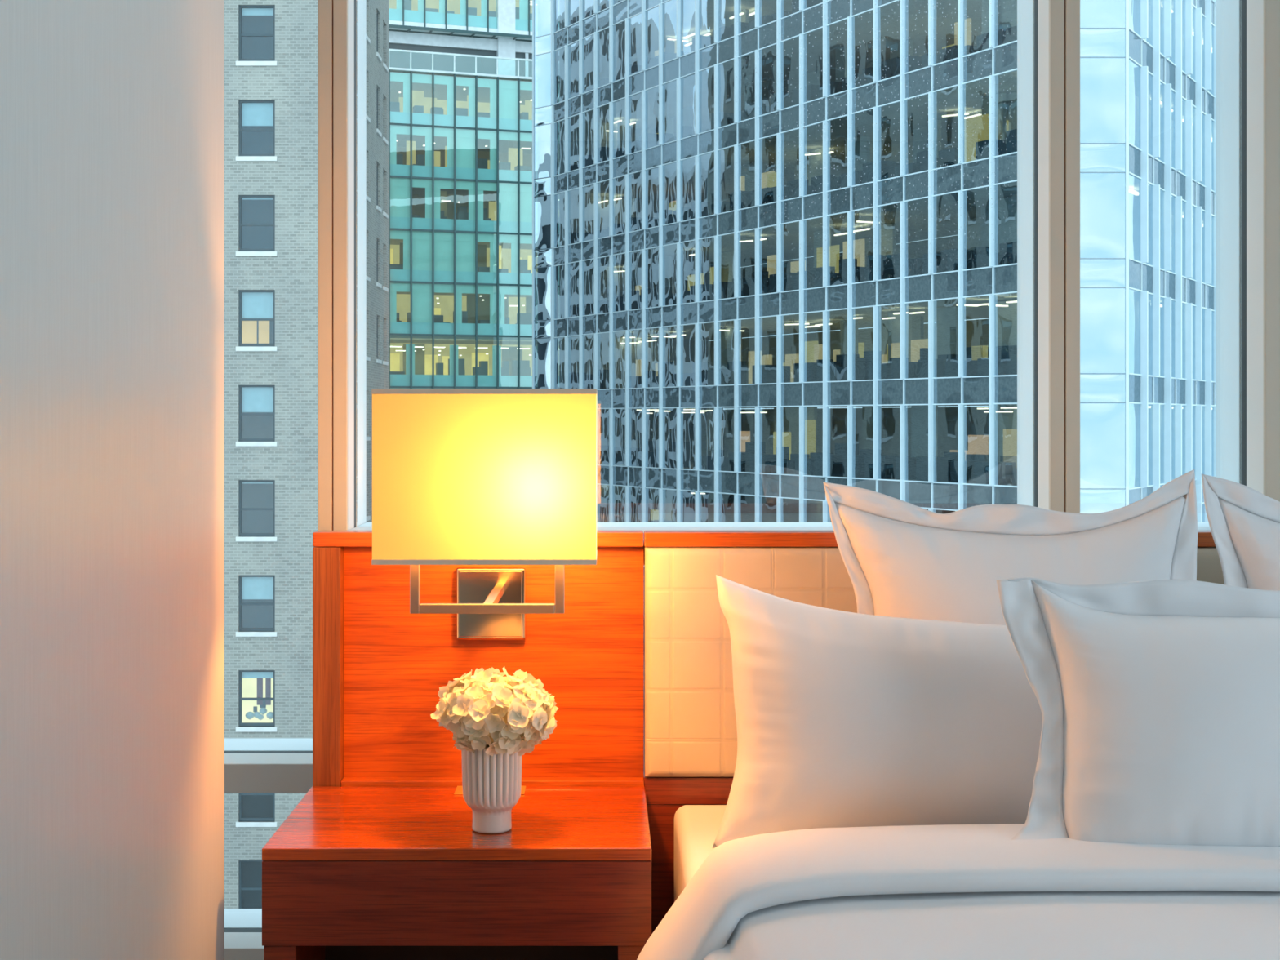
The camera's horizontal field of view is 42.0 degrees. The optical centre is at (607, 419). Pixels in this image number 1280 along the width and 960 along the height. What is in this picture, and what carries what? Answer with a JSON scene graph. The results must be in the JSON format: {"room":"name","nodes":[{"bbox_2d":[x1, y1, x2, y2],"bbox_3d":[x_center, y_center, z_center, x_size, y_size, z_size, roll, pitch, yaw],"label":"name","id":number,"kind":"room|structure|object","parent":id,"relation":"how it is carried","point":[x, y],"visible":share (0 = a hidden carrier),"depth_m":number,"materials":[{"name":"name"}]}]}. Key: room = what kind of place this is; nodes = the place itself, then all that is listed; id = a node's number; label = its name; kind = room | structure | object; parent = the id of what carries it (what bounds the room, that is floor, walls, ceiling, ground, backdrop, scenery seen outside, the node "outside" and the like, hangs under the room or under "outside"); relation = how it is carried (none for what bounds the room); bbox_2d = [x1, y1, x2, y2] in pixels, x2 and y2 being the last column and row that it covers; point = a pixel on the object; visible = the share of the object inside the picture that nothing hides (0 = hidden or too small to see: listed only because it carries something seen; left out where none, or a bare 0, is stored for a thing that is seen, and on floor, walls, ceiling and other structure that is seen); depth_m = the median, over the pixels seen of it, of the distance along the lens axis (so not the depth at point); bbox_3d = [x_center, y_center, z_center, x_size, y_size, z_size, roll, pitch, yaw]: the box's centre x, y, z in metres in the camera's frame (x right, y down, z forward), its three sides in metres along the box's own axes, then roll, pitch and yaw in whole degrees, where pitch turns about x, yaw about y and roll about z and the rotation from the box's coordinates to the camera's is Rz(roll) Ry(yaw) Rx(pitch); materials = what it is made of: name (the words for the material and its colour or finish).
{"room":"hotel room","nodes":[
{"label":"hotel room","id":0,"kind":"room"},
{"bbox_2d":[0,0,224,959],"bbox_3d":[-1.223,-0.175,-0.211,1.354,2.750,5.178,0,0,0],"label":"wall","id":1,"kind":"structure","parent":0,"point":[112,112],"depth_m":1.83,"materials":[{"name":"white paint"}]},
{"bbox_2d":[224,0,366,959],"bbox_3d":[-1.143,-0.125,3.245,1.313,3.250,0.260,0,0,0],"label":"window","id":2,"kind":"structure","parent":0,"point":[251,765],"depth_m":3.11,"materials":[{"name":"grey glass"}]},
{"bbox_2d":[356,0,1079,526],"bbox_3d":[0.199,-0.125,3.245,1.370,3.250,0.260,0,0,0],"label":"window","id":3,"kind":"structure","parent":0,"point":[357,0],"depth_m":3.13,"materials":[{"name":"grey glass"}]},
{"bbox_2d":[346,522,1210,564],"bbox_3d":[0.721,0.226,3.087,2.418,0.039,0.575,0,0,0],"label":"window sill","id":4,"kind":"structure","parent":3,"relation":"attached to","point":[642,526],"depth_m":3.23,"materials":[{"name":"white paint"}]},
{"bbox_3d":[0.650,1.250,0.310,5.100,0.100,6.220,0,0,0],"label":"floor","id":5,"kind":"structure","parent":0,"visible":0},
{"bbox_2d":[262,786,651,959],"bbox_3d":[-0.213,0.901,2.548,0.550,0.598,0.397,0,0,0],"label":"nightstand","id":6,"kind":"object","parent":5,"relation":"on","point":[351,873],"visible":0.91,"depth_m":2.35,"materials":[{"name":"brown wood"}]},
{"bbox_2d":[461,744,522,833],"bbox_3d":[-0.171,0.540,2.457,0.089,0.128,0.089,0,0,-35],"label":"vase","id":7,"kind":"object","parent":6,"relation":"on","point":[491,785],"visible":0.83,"depth_m":2.43,"materials":[{"name":"white ceramic"}]},
{"bbox_2d":[430,666,558,756],"bbox_3d":[-0.166,0.459,2.456,0.186,0.193,0.171,0,0,0],"label":"flowers","id":8,"kind":"object","parent":7,"relation":"in","point":[508,714],"visible":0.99,"depth_m":2.41,"materials":[{"name":"beige plant"}]},
{"bbox_2d":[312,530,1224,933],"bbox_3d":[0.722,0.693,2.773,2.417,1.014,0.054,0,0,0],"label":"headboard","id":9,"kind":"object","parent":5,"relation":"on","point":[380,668],"visible":0.27,"depth_m":2.78,"materials":[{"name":"brown wood"}]},
{"bbox_2d":[371,388,597,639],"bbox_3d":[-0.177,0.161,2.583,0.322,0.409,0.397,0,0,0],"label":"wall lamp","id":10,"kind":"object","parent":9,"relation":"attached to","point":[460,476],"visible":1,"depth_m":2.38,"materials":[{"name":"beige fabric"}]},
{"bbox_3d":[1.010,1.070,1.770,1.700,0.260,1.940,0,0,0],"label":"bed base","id":11,"kind":"object","parent":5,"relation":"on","visible":0},
{"bbox_2d":[674,804,731,959],"bbox_3d":[1.014,0.784,1.742,1.812,0.312,1.985,0,0,0],"label":"mattress","id":12,"kind":"object","parent":11,"relation":"on","point":[696,827],"visible":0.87,"depth_m":2.54,"materials":[{"name":"white fabric"}]},
{"bbox_2d":[712,574,1042,848],"bbox_3d":[0.447,0.429,2.442,0.590,0.393,0.173,0,0,0],"label":"pillow","id":13,"kind":"object","parent":12,"relation":"on","point":[843,718],"visible":0.77,"depth_m":2.38,"materials":[{"name":"white fabric"}]},
{"bbox_2d":[636,823,1279,959],"bbox_3d":[0.972,0.736,1.559,1.957,0.396,1.518,0,0,0],"label":"duvet","id":14,"kind":"object","parent":12,"relation":"on","point":[938,891],"visible":0.96,"depth_m":2.01,"materials":[{"name":"white fabric"}]},
{"bbox_2d":[995,577,1279,846],"bbox_3d":[0.875,0.375,2.201,0.728,0.376,0.215,0,0,0],"label":"pillow","id":15,"kind":"object","parent":14,"relation":"on","point":[1158,700],"visible":0.96,"depth_m":2.16,"materials":[{"name":"white fabric"}]},
{"bbox_2d":[822,469,1197,625],"bbox_3d":[0.642,0.340,2.612,0.595,0.522,0.147,0,0,0],"label":"square pillow","id":16,"kind":"object","parent":12,"relation":"on","point":[901,558],"visible":0.39,"depth_m":2.63,"materials":[{"name":"white fabric"}]},
{"bbox_2d":[1201,474,1279,591],"bbox_3d":[1.242,0.342,2.612,0.597,0.517,0.147,0,0,0],"label":"square pillow","id":17,"kind":"object","parent":12,"relation":"on","point":[1244,522],"visible":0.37,"depth_m":2.65,"materials":[{"name":"white fabric"}]},
{"bbox_3d":[1.057,-0.175,3.245,0.346,2.750,0.260,0,0,0],"label":"window","id":18,"kind":"structure","parent":0,"visible":0},
{"bbox_2d":[1215,0,1279,502],"bbox_3d":[1.259,-0.125,3.245,0.058,3.250,0.260,0,0,0],"label":"window mullion","id":19,"kind":"structure","parent":18,"relation":"attached to","point":[1247,32],"depth_m":3.20,"materials":[{"name":"pale aluminium"},{"name":"black rubber"},{"name":"beige metal"}]},
{"label":"outside","id":20,"kind":"structure","parent":0,"visible":0},
{"bbox_3d":[0.000,23.450,162.100,440.000,0.500,315.800,0,0,0],"label":"ground","id":21,"kind":"structure","parent":20,"visible":0},
{"bbox_2d":[224,0,388,908],"bbox_3d":[-21.944,-2.800,66.870,24.111,52.000,17.860,0,0,0],"label":"brick building","id":22,"kind":"structure","parent":21,"relation":"on","point":[271,46],"depth_m":58.00,"materials":[{"name":"brick"}]},
{"bbox_2d":[242,671,273,678],"bbox_3d":[-12.214,8.904,58.245,1.119,0.271,0.010,0,0,0],"label":"blind","id":23,"kind":"object","parent":22,"relation":"hanging from","point":[245,674],"depth_m":58.24,"materials":[{"name":"blue fabric"}]},
{"bbox_2d":[242,577,273,599],"bbox_3d":[-12.214,5.871,58.245,1.119,0.823,0.010,0,0,0],"label":"blind","id":24,"kind":"object","parent":22,"relation":"hanging from","point":[253,588],"depth_m":58.24,"materials":[{"name":"blue fabric"}]},
{"bbox_2d":[242,482,273,484],"bbox_3d":[-12.214,2.197,58.245,1.119,0.093,0.010,0,0,0],"label":"blind","id":25,"kind":"object","parent":22,"relation":"hanging from","point":[242,482],"depth_m":58.24,"materials":[{"name":"blue fabric"}]},
{"bbox_2d":[242,386,273,412],"bbox_3d":[-12.214,-0.707,58.245,1.119,0.902,0.010,0,0,0],"label":"blind","id":26,"kind":"object","parent":22,"relation":"hanging from","point":[255,399],"depth_m":58.24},
{"bbox_2d":[242,292,273,318],"bbox_3d":[-12.214,-3.997,58.245,1.119,0.942,0.010,0,0,0],"label":"blind","id":27,"kind":"object","parent":22,"relation":"hanging from","point":[255,304],"depth_m":58.24,"materials":[{"name":"blue fabric"}]},
{"bbox_2d":[242,197,273,199],"bbox_3d":[-12.214,-7.730,58.245,1.119,0.093,0.010,0,0,0],"label":"blind","id":28,"kind":"object","parent":22,"relation":"hanging from","point":[243,198],"depth_m":58.24,"materials":[{"name":"blue fabric"}]},
{"bbox_2d":[242,102,273,125],"bbox_3d":[-12.214,-10.674,58.245,1.119,0.823,0.010,0,0,0],"label":"blind","id":29,"kind":"object","parent":22,"relation":"hanging from","point":[253,113],"depth_m":58.24,"materials":[{"name":"blue fabric"}]},
{"bbox_2d":[242,8,273,15],"bbox_3d":[-12.214,-14.259,58.245,1.119,0.271,0.010,0,0,0],"label":"blind","id":30,"kind":"object","parent":22,"relation":"hanging from","point":[246,11],"depth_m":58.24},
{"bbox_2d":[253,700,266,712],"bbox_3d":[-12.202,10.026,58.445,0.431,0.474,0.050,0,0,0],"label":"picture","id":31,"kind":"object","parent":22,"relation":"attached to","point":[258,705],"depth_m":58.42},
{"bbox_2d":[245,707,273,719],"bbox_3d":[-12.175,10.313,58.380,1.033,0.456,0.320,0,0,0],"label":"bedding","id":32,"kind":"object","parent":22,"relation":"on","point":[251,713],"depth_m":58.34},
{"bbox_2d":[257,678,271,705],"bbox_3d":[-12.049,9.523,58.420,0.482,0.967,0.040,0,0,0],"label":"curtain","id":33,"kind":"object","parent":22,"relation":"hanging from","point":[260,681],"depth_m":58.40,"materials":[{"name":"fabric"}]},
{"bbox_2d":[257,320,273,343],"bbox_3d":[-11.973,-3.070,58.386,0.641,0.912,0.072,0,0,4],"label":"curtain","id":34,"kind":"object","parent":22,"relation":"hanging from","point":[271,322],"depth_m":58.34,"materials":[{"name":"beige fabric"}]},
{"bbox_2d":[388,0,559,388],"bbox_3d":[-10.020,-6.450,132.424,25.533,59.300,22.302,0,0,0],"label":"glass building","id":35,"kind":"structure","parent":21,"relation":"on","point":[460,71],"depth_m":125.03,"materials":[{"name":"teal glass"}]},
{"bbox_2d":[390,346,559,355],"bbox_3d":[-8.890,-5.120,126.343,18.995,0.631,1.744,0,0,-21],"label":"light","id":36,"kind":"object","parent":35,"relation":"attached to","point":[419,350],"depth_m":125.55,"materials":[{"name":"white"}]},
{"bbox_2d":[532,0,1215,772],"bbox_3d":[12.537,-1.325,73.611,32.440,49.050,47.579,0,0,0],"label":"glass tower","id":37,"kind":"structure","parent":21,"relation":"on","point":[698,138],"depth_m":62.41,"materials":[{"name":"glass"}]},
{"bbox_2d":[605,120,635,132],"bbox_3d":[6.660,-14.114,66.468,1.255,0.231,32.211,0,0,-23],"label":"light","id":38,"kind":"object","parent":37,"relation":"attached to","point":[620,124],"depth_m":80.04,"materials":[{"name":"white"}]},
{"bbox_2d":[667,11,755,46],"bbox_3d":[8.554,-17.564,64.619,1.812,0.255,29.534,0,0,-22],"label":"light","id":39,"kind":"object","parent":37,"relation":"attached to","point":[707,18],"depth_m":74.41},
{"bbox_2d":[613,220,872,272],"bbox_3d":[7.262,-7.191,66.114,2.877,0.228,33.989,0,0,-28],"label":"light","id":40,"kind":"object","parent":37,"relation":"attached to","point":[812,228],"depth_m":69.32,"materials":[{"name":"white"}]},
{"bbox_2d":[598,112,982,203],"bbox_3d":[7.440,-10.641,66.388,3.325,0.227,34.081,0,0,-28],"label":"light","id":41,"kind":"object","parent":37,"relation":"attached to","point":[889,122],"depth_m":66.94,"materials":[{"name":"white"}]},
{"bbox_2d":[620,300,1017,343],"bbox_3d":[7.631,-3.784,66.458,3.424,0.272,34.289,0,0,-26],"label":"light","id":42,"kind":"object","parent":37,"relation":"attached to","point":[944,309],"depth_m":64.93,"materials":[{"name":"white"}]},
{"bbox_2d":[636,407,1017,413],"bbox_3d":[8.506,-0.339,64.456,3.227,0.254,29.635,0,0,-28],"label":"ledge","id":43,"kind":"object","parent":37,"relation":"attached to","point":[913,410],"depth_m":60.08,"materials":[{"name":"grey metal"}]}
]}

